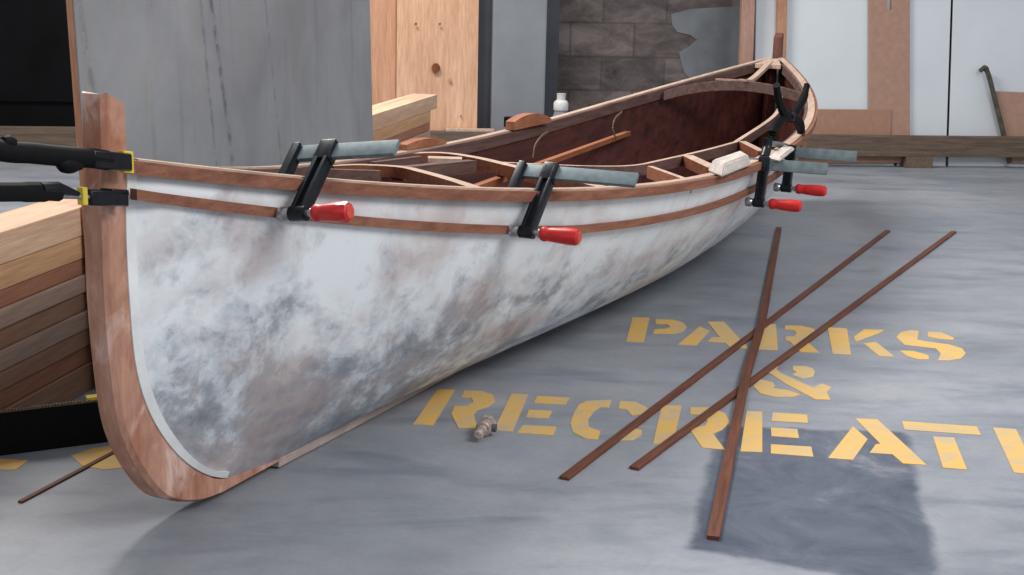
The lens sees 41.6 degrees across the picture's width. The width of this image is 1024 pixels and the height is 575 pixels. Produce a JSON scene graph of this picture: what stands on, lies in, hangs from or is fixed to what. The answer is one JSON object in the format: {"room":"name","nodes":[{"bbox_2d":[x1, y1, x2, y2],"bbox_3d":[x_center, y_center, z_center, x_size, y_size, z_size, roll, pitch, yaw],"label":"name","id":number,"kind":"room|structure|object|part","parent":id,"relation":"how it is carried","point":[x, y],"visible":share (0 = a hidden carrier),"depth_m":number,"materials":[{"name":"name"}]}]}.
{"room":"boat building workshop","nodes":[
{"label":"boat building workshop","id":0,"kind":"room"},
{"bbox_2d":[0,159,1023,574],"bbox_3d":[-1.009,0.404,2.401,22.000,0.100,14.500,1,13,0],"label":"floor","id":1,"kind":"structure","parent":0,"point":[389,494],"depth_m":2.61,"materials":[{"name":"paint"}]},
{"bbox_2d":[0,459,27,469],"bbox_3d":[-0.956,0.329,2.509,0.094,0.001,0.068,1,13,0],"label":"paint patch","id":2,"kind":"object","parent":1,"relation":"on","point":[5,464],"visible":1,"depth_m":2.51,"materials":[{"name":"yellow paint"}]},
{"bbox_2d":[3,360,94,408],"bbox_3d":[-0.777,-0.055,4.115,0.116,0.060,4.606,3,13,10],"label":"plank","id":3,"kind":"object","parent":1,"relation":"on","point":[80,380],"visible":0.02,"depth_m":2.86,"materials":[{"name":"brown wood"}]},
{"bbox_2d":[0,344,91,408],"bbox_3d":[-0.781,-0.105,4.105,0.116,0.038,4.606,3,13,10],"label":"plank","id":4,"kind":"object","parent":3,"relation":"on","point":[15,392],"visible":0.02,"depth_m":2.79,"materials":[{"name":"brown wood"}]},
{"bbox_2d":[0,328,90,390],"bbox_3d":[-0.780,-0.138,4.076,0.116,0.038,4.564,3,13,10],"label":"plank","id":5,"kind":"object","parent":4,"relation":"on","point":[41,360],"visible":0.02,"depth_m":2.77,"materials":[{"name":"brown wood"}]},
{"bbox_2d":[0,308,88,371],"bbox_3d":[-0.783,-0.171,4.037,0.116,0.039,4.503,3,13,10],"label":"plank","id":6,"kind":"object","parent":5,"relation":"on","point":[10,355],"visible":0.02,"depth_m":2.76,"materials":[{"name":"brown wood"}]},
{"bbox_2d":[0,135,436,348],"bbox_3d":[-0.793,-0.205,4.000,0.116,0.041,4.444,3,13,10],"label":"plank","id":7,"kind":"object","parent":6,"relation":"on","point":[19,330],"visible":0.16,"depth_m":2.77,"materials":[{"name":"brown wood"}]},
{"bbox_2d":[0,130,429,328],"bbox_3d":[-0.799,-0.229,3.916,0.116,0.037,4.289,3,13,10],"label":"plank","id":8,"kind":"object","parent":7,"relation":"on","point":[16,311],"visible":0.2,"depth_m":2.75,"materials":[{"name":"brown wood"}]},
{"bbox_2d":[0,122,429,307],"bbox_3d":[-0.802,-0.267,3.918,0.116,0.033,4.308,3,13,10],"label":"plank","id":9,"kind":"object","parent":8,"relation":"on","point":[26,288],"visible":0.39,"depth_m":2.78,"materials":[{"name":"brown wood"}]},
{"bbox_2d":[0,111,430,289],"bbox_3d":[-0.799,-0.308,3.909,0.116,0.048,4.308,3,13,10],"label":"plank","id":10,"kind":"object","parent":9,"relation":"on","point":[13,272],"visible":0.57,"depth_m":2.79,"materials":[{"name":"beige wood"}]},
{"bbox_2d":[0,94,436,264],"bbox_3d":[-0.786,-0.375,3.952,0.116,0.062,4.424,3,13,10],"label":"plank","id":11,"kind":"object","parent":10,"relation":"on","point":[32,228],"visible":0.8,"depth_m":2.81,"materials":[{"name":"beige wood"}]},
{"bbox_2d":[0,394,107,455],"bbox_3d":[-0.920,0.266,2.580,0.330,0.095,0.022,-5,14,-27],"label":"bearer","id":12,"kind":"object","parent":1,"relation":"on","point":[70,423],"visible":0.82,"depth_m":2.59,"materials":[{"name":"black metal"}]},
{"bbox_2d":[18,451,113,502],"bbox_3d":[-0.801,0.340,2.471,0.009,0.004,0.308,5,13,18],"label":"wood strip","id":13,"kind":"object","parent":1,"relation":"on","point":[49,486],"visible":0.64,"depth_m":2.44,"materials":[{"name":"brown wood"}]},
{"bbox_2d":[71,446,121,469],"bbox_3d":[-0.786,0.324,2.548,0.081,0.001,0.132,-5,14,-25],"label":"paint patch","id":14,"kind":"object","parent":1,"relation":"on","point":[83,458],"visible":0.77,"depth_m":2.55,"materials":[{"name":"yellow paint"}]},
{"bbox_2d":[66,0,372,389],"bbox_3d":[-0.716,-0.634,3.867,0.041,1.300,2.211,3,13,10],"label":"sheet","id":15,"kind":"object","parent":1,"relation":"on","point":[213,83],"visible":0.34,"depth_m":3.58,"materials":[{"name":"grey painted sheet metal"}]},
{"bbox_2d":[370,0,395,104],"bbox_3d":[-0.689,-1.425,6.728,0.220,1.600,0.053,0,13,-7],"label":"board","id":16,"kind":"object","parent":1,"relation":"on","point":[382,12],"visible":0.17,"depth_m":6.77,"materials":[{"name":"beige wood"}]},
{"bbox_2d":[396,0,478,129],"bbox_3d":[-0.372,-1.423,6.752,0.411,1.601,0.069,0,13,-7],"label":"board","id":17,"kind":"object","parent":1,"relation":"on","point":[437,40],"visible":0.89,"depth_m":6.79,"materials":[{"name":"beige wood"}]},
{"bbox_2d":[82,33,817,501],"bbox_3d":[0.252,-0.333,3.934,0.944,0.722,4.228,7,14,24],"label":"canoe","id":18,"kind":"object","parent":1,"relation":"on","point":[231,341],"visible":0.88,"depth_m":2.48,"materials":[{"name":"white fabric"}]},
{"bbox_2d":[0,182,128,206],"bbox_3d":[-0.650,-0.129,1.857,0.027,0.081,0.349,6,14,22],"label":"clamp","id":19,"kind":"object","parent":18,"relation":"attached to","point":[9,191],"visible":1,"depth_m":1.88,"materials":[{"name":"black plastic"}]},
{"bbox_3d":[-0.676,-0.128,1.792,0.020,0.055,0.213,7,14,24],"label":"handle","id":20,"kind":"part","parent":19,"relation":"part of","materials":[{"name":"black plastic"}]},
{"bbox_2d":[0,135,133,173],"bbox_3d":[-0.667,-0.193,1.903,0.115,0.104,0.463,7,14,24],"label":"clamp","id":21,"kind":"object","parent":18,"relation":"attached to","point":[67,159],"visible":1,"depth_m":1.88,"materials":[{"name":"black plastic"}]},
{"bbox_3d":[-0.669,-0.193,1.791,0.020,0.020,0.021,7,14,24],"label":"release knob","id":22,"kind":"part","parent":21,"relation":"part of","materials":[{"name":"black rubber"}]},
{"bbox_3d":[-0.656,-0.184,1.822,0.023,0.086,0.325,7,14,24],"label":"handle","id":23,"kind":"part","parent":21,"relation":"part of","materials":[{"name":"black plastic"}]},
{"bbox_3d":[-0.531,0.015,2.270,0.048,0.711,0.486,7,14,24],"label":"stem","id":24,"kind":"part","parent":18,"relation":"part of","materials":[{"name":"brown wood"}]},
{"bbox_2d":[276,139,400,222],"bbox_3d":[-0.311,-0.180,2.252,0.216,0.137,0.143,7,14,26],"label":"clamp","id":25,"kind":"object","parent":18,"relation":"attached to","point":[323,155],"visible":0.89,"depth_m":2.25,"materials":[{"name":"grey metal"}]},
{"bbox_3d":[-0.332,-0.179,2.261,0.032,0.026,0.173,0,51,25],"label":"sliding arm","id":26,"kind":"part","parent":25,"relation":"part of","materials":[{"name":"black metal"}]},
{"bbox_3d":[-0.293,-0.122,2.193,0.070,0.035,0.035,0,51,25],"label":"handle","id":27,"kind":"part","parent":25,"relation":"part of","materials":[{"name":"red plastic"}]},
{"bbox_2d":[398,138,446,149],"bbox_3d":[-0.258,-0.417,3.885,0.032,0.027,0.257,7,14,22],"label":"wood block","id":28,"kind":"object","parent":18,"relation":"on","point":[415,143],"visible":0.98,"depth_m":3.84,"materials":[{"name":"brown wood"}]},
{"bbox_3d":[0.469,-0.396,3.815,0.404,0.249,4.136,7,14,24],"label":"rub rail","id":29,"kind":"part","parent":18,"relation":"part of","materials":[{"name":"brown wood"}]},
{"bbox_2d":[504,116,512,126],"bbox_3d":[-0.002,-0.548,4.455,0.042,0.034,0.030,7,14,24],"label":"clamp jaw","id":30,"kind":"object","parent":18,"relation":"on","point":[506,118],"visible":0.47,"depth_m":4.45,"materials":[{"name":"black metal"}]},
{"bbox_2d":[506,113,550,129],"bbox_3d":[0.057,-0.554,4.470,0.032,0.046,0.243,9,15,30],"label":"wood block","id":31,"kind":"object","parent":18,"relation":"on","point":[524,120],"visible":1,"depth_m":4.43,"materials":[{"name":"brown wood"}]},
{"bbox_2d":[532,131,548,157],"bbox_3d":[0.090,-0.458,4.315,0.007,0.075,0.148,6,13,19],"label":"cord","id":32,"kind":"object","parent":18,"relation":"hanging from","point":[547,132],"visible":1,"depth_m":4.29,"materials":[{"name":"grey fabric"}]},
{"bbox_2d":[474,131,630,186],"bbox_3d":[0.164,-0.410,4.202,0.020,0.044,1.800,5,13,17],"label":"batten","id":33,"kind":"object","parent":18,"relation":"in","point":[499,179],"visible":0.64,"depth_m":4.23,"materials":[{"name":"orange wood"}]},
{"bbox_2d":[507,160,638,245],"bbox_3d":[0.103,-0.168,2.693,0.264,0.145,0.146,7,14,25],"label":"clamp","id":34,"kind":"object","parent":18,"relation":"attached to","point":[548,174],"visible":0.84,"depth_m":2.70,"materials":[{"name":"grey metal"}]},
{"bbox_3d":[0.055,-0.175,2.715,0.032,0.026,0.185,7,58,24],"label":"sliding arm","id":35,"kind":"part","parent":34,"relation":"part of","materials":[{"name":"black metal"}]},
{"bbox_3d":[0.094,-0.102,2.648,0.083,0.035,0.035,7,58,24],"label":"handle","id":36,"kind":"part","parent":34,"relation":"part of","materials":[{"name":"red plastic"}]},
{"bbox_2d":[612,111,621,140],"bbox_3d":[0.375,-0.573,4.780,0.012,0.098,0.111,6,13,19],"label":"cord","id":37,"kind":"object","parent":18,"relation":"hanging from","point":[620,113],"visible":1,"depth_m":4.75,"materials":[{"name":"grey fabric"}]},
{"bbox_2d":[708,151,750,176],"bbox_3d":[0.580,-0.331,3.563,0.065,0.030,0.379,7,14,24],"label":"wood block","id":38,"kind":"object","parent":18,"relation":"on","point":[722,166],"visible":1,"depth_m":3.48,"materials":[{"name":"white wood"}]},
{"bbox_3d":[0.840,-0.793,5.155,0.121,0.006,0.025,6,14,22],"label":"splice plate","id":39,"kind":"part","parent":18,"relation":"part of","materials":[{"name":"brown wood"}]},
{"bbox_3d":[1.062,-0.703,5.654,0.044,0.470,0.152,7,14,24],"label":"stem","id":40,"kind":"part","parent":18,"relation":"part of","materials":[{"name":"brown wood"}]},
{"bbox_2d":[760,138,787,156],"bbox_3d":[0.777,-0.418,3.977,0.028,0.066,0.273,7,14,24],"label":"clamp","id":41,"kind":"object","parent":18,"relation":"on","point":[768,143],"visible":0.89,"depth_m":3.88,"materials":[{"name":"black metal"}]},
{"bbox_3d":[1.034,-0.691,5.595,0.034,0.711,0.486,7,14,24],"label":"stem","id":42,"kind":"part","parent":18,"relation":"part of","materials":[{"name":"brown wood"}]},
{"bbox_2d":[769,145,793,160],"bbox_3d":[0.778,-0.389,3.886,0.039,0.012,0.339,6,13,18],"label":"wood block","id":43,"kind":"object","parent":18,"relation":"on","point":[781,153],"visible":1,"depth_m":3.84,"materials":[{"name":"white wood"}]},
{"bbox_2d":[745,156,827,211],"bbox_3d":[0.743,-0.288,3.750,0.254,0.143,0.064,7,14,25],"label":"clamp","id":44,"kind":"object","parent":18,"relation":"attached to","point":[768,164],"visible":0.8,"depth_m":3.74,"materials":[{"name":"grey metal"}]},
{"bbox_3d":[0.698,-0.295,3.771,0.032,0.143,0.026,7,-3,24],"label":"sliding arm","id":45,"kind":"part","parent":44,"relation":"part of","materials":[{"name":"black metal"}]},
{"bbox_3d":[0.757,-0.229,3.738,0.090,0.033,0.033,7,14,24],"label":"handle","id":46,"kind":"part","parent":44,"relation":"part of","materials":[{"name":"red plastic"}]},
{"bbox_2d":[767,82,809,148],"bbox_3d":[0.860,-0.520,4.173,0.033,0.249,0.470,7,14,24],"label":"clamp","id":47,"kind":"object","parent":18,"relation":"on","point":[786,115],"visible":0.88,"depth_m":4.07,"materials":[{"name":"black plastic"}]},
{"bbox_3d":[0.809,-0.553,4.040,0.025,0.130,0.188,7,14,24],"label":"handle","id":48,"kind":"part","parent":47,"relation":"part of","materials":[{"name":"black plastic"}]},
{"bbox_3d":[0.912,-0.589,4.282,0.025,0.112,0.208,7,14,24],"label":"handle","id":49,"kind":"part","parent":47,"relation":"part of","materials":[{"name":"black plastic"}]},
{"bbox_2d":[773,145,856,195],"bbox_3d":[0.889,-0.351,4.046,0.274,0.146,0.055,7,14,25],"label":"clamp","id":50,"kind":"object","parent":18,"relation":"attached to","point":[799,152],"visible":0.72,"depth_m":4.04,"materials":[{"name":"grey metal"}]},
{"bbox_3d":[0.835,-0.359,4.071,0.032,0.143,0.026,7,1,24],"label":"sliding arm","id":51,"kind":"part","parent":50,"relation":"part of","materials":[{"name":"black metal"}]},
{"bbox_3d":[0.896,-0.292,4.042,0.090,0.035,0.035,7,1,24],"label":"handle","id":52,"kind":"part","parent":50,"relation":"part of","materials":[{"name":"red plastic"}]},
{"bbox_2d":[474,415,496,439],"bbox_3d":[-0.054,0.285,2.721,0.041,0.032,0.084,4,13,13],"label":"coupling","id":53,"kind":"object","parent":1,"relation":"on","point":[487,424],"visible":1,"depth_m":2.72,"materials":[{"name":"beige metal"}]},
{"bbox_2d":[0,126,1023,157],"bbox_3d":[0.241,-0.743,6.917,6.087,0.109,0.052,0,13,-7],"label":"timber beam","id":54,"kind":"structure","parent":1,"relation":"on","point":[865,145],"depth_m":7.09,"materials":[{"name":"brown wood"}]},
{"bbox_2d":[446,128,493,131],"bbox_3d":[-0.214,-0.801,6.853,0.244,0.012,0.045,0,13,-7],"label":"batten","id":55,"kind":"object","parent":54,"relation":"on","point":[447,129],"visible":1,"depth_m":6.84,"materials":[{"name":"brown wood"}]},
{"bbox_2d":[553,93,568,115],"bbox_3d":[0.233,-0.742,6.529,0.096,0.393,0.096,1,13,0],"label":"bottle","id":56,"kind":"object","parent":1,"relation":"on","point":[560,106],"visible":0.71,"depth_m":6.47,"materials":[{"name":"plastic"}]},
{"bbox_2d":[413,389,1023,473],"bbox_3d":[0.425,0.293,2.814,1.248,0.001,0.284,3,13,9],"label":"stencilled word","id":57,"kind":"object","parent":1,"relation":"on","point":[950,456],"visible":0.98,"depth_m":2.81,"materials":[{"name":"yellow paint"}]},
{"bbox_2d":[559,230,889,480],"bbox_3d":[0.773,0.067,3.847,0.021,0.006,3.076,7,14,25],"label":"wood strip","id":58,"kind":"object","parent":1,"relation":"on","point":[608,444],"visible":1,"depth_m":3.14,"materials":[{"name":"brown wood"}]},
{"bbox_2d":[706,227,781,540],"bbox_3d":[0.685,0.090,3.720,0.033,0.013,3.114,4,13,12],"label":"wood strip","id":59,"kind":"object","parent":1,"relation":"on","point":[718,510],"visible":1,"depth_m":2.88,"materials":[{"name":"brown wood"}]},
{"bbox_2d":[738,0,754,64],"bbox_3d":[1.219,-1.388,6.992,0.069,1.503,0.166,0,13,-7],"label":"wooden post","id":60,"kind":"object","parent":1,"relation":"on","point":[747,7],"visible":0.28,"depth_m":6.98,"materials":[{"name":"brown wood"}]},
{"bbox_2d":[776,0,786,58],"bbox_3d":[1.409,-1.395,7.048,0.049,1.504,0.244,0,13,-7],"label":"stud","id":61,"kind":"object","parent":1,"relation":"on","point":[781,5],"visible":0.28,"depth_m":7.03,"materials":[{"name":"beige wood"}]},
{"bbox_2d":[753,366,831,399],"bbox_3d":[0.649,0.220,3.164,0.182,0.001,0.287,1,13,0],"label":"ampersand","id":62,"kind":"object","parent":1,"relation":"on","point":[819,392],"visible":1,"depth_m":3.12,"materials":[{"name":"yellow paint"}]},
{"bbox_2d":[629,231,956,470],"bbox_3d":[0.969,0.064,3.883,0.020,0.006,3.086,8,14,28],"label":"wood strip","id":63,"kind":"object","parent":1,"relation":"on","point":[655,452],"visible":1,"depth_m":3.28,"materials":[{"name":"brown wood"}]},
{"bbox_2d":[626,317,965,360],"bbox_3d":[0.743,0.132,3.568,0.862,0.001,0.305,3,13,8],"label":"stencilled word","id":64,"kind":"object","parent":1,"relation":"on","point":[839,340],"visible":1,"depth_m":3.56,"materials":[{"name":"yellow paint"}]},
{"bbox_2d":[755,0,893,165],"bbox_3d":[1.663,-1.506,7.102,0.776,1.701,0.250,0,13,-7],"label":"sheet","id":65,"kind":"object","parent":1,"relation":"on","point":[827,40],"visible":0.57,"depth_m":7.12,"materials":[{"name":"white"}]},
{"bbox_2d":[798,109,891,162],"bbox_3d":[1.759,-0.801,7.138,0.515,0.284,0.045,0,13,-7],"label":"fibreboard offcut","id":66,"kind":"object","parent":1,"relation":"on","point":[829,121],"visible":0.48,"depth_m":7.14,"materials":[{"name":"brown wood"}]},
{"bbox_2d":[868,0,909,162],"bbox_3d":[1.997,-1.246,7.140,0.260,1.160,0.174,0,13,-7],"label":"wooden board","id":67,"kind":"object","parent":1,"relation":"on","point":[888,30],"visible":0.82,"depth_m":7.14,"materials":[{"name":"brown wood"}]},
{"bbox_2d":[901,157,932,167],"bbox_3d":[2.150,-0.667,7.157,0.145,0.059,0.072,0,13,-7],"label":"wood block","id":68,"kind":"object","parent":1,"relation":"on","point":[907,162],"visible":1,"depth_m":7.12,"materials":[{"name":"brown wood"}]},
{"bbox_2d":[896,0,950,165],"bbox_3d":[2.200,-1.508,7.165,0.272,1.701,0.250,0,13,-7],"label":"sheet","id":69,"kind":"object","parent":1,"relation":"on","point":[929,19],"visible":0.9,"depth_m":7.19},
{"bbox_2d":[947,0,1023,166],"bbox_3d":[2.709,-1.510,7.224,0.726,1.701,0.250,0,13,-7],"label":"sheet","id":70,"kind":"object","parent":1,"relation":"on","point":[990,33],"visible":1,"depth_m":7.22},
{"bbox_2d":[978,65,1011,163],"bbox_3d":[2.585,-0.925,7.209,0.219,0.517,0.040,4,13,13],"label":"bar","id":71,"kind":"object","parent":1,"relation":"on","point":[984,68],"visible":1,"depth_m":7.19,"materials":[{"name":"black metal"}]},
{"bbox_2d":[996,91,1023,162],"bbox_3d":[2.791,-0.861,7.258,0.456,0.380,0.066,0,13,-7],"label":"board","id":72,"kind":"object","parent":1,"relation":"on","point":[1011,104],"visible":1,"depth_m":7.23,"materials":[{"name":"brown wood"}]},
{"bbox_2d":[557,0,952,158],"bbox_3d":[-1.012,-2.390,6.886,20.000,3.400,0.206,0,13,-7],"label":"wall","id":73,"kind":"structure","parent":0,"point":[609,50],"depth_m":7.23,"materials":[{"name":"grey paint"}]},
{"bbox_2d":[0,0,74,126],"bbox_3d":[-2.806,-1.792,6.780,1.900,2.200,0.065,0,13,-7],"label":"door","id":74,"kind":"structure","parent":73,"relation":"in","point":[36,89],"depth_m":6.93,"materials":[{"name":"black paint"}]},
{"bbox_2d":[490,0,546,130],"bbox_3d":[0.042,-2.147,6.819,0.278,3.000,0.280,0,13,-7],"label":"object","id":75,"kind":"structure","parent":73,"relation":"attached to","point":[519,27],"depth_m":6.89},
{"bbox_2d":[477,0,559,127],"bbox_3d":[0.049,-2.152,6.845,0.449,3.000,0.230,0,13,-7],"label":"trim","id":76,"kind":"structure","parent":73,"relation":"attached to","point":[485,6],"depth_m":6.99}
]}

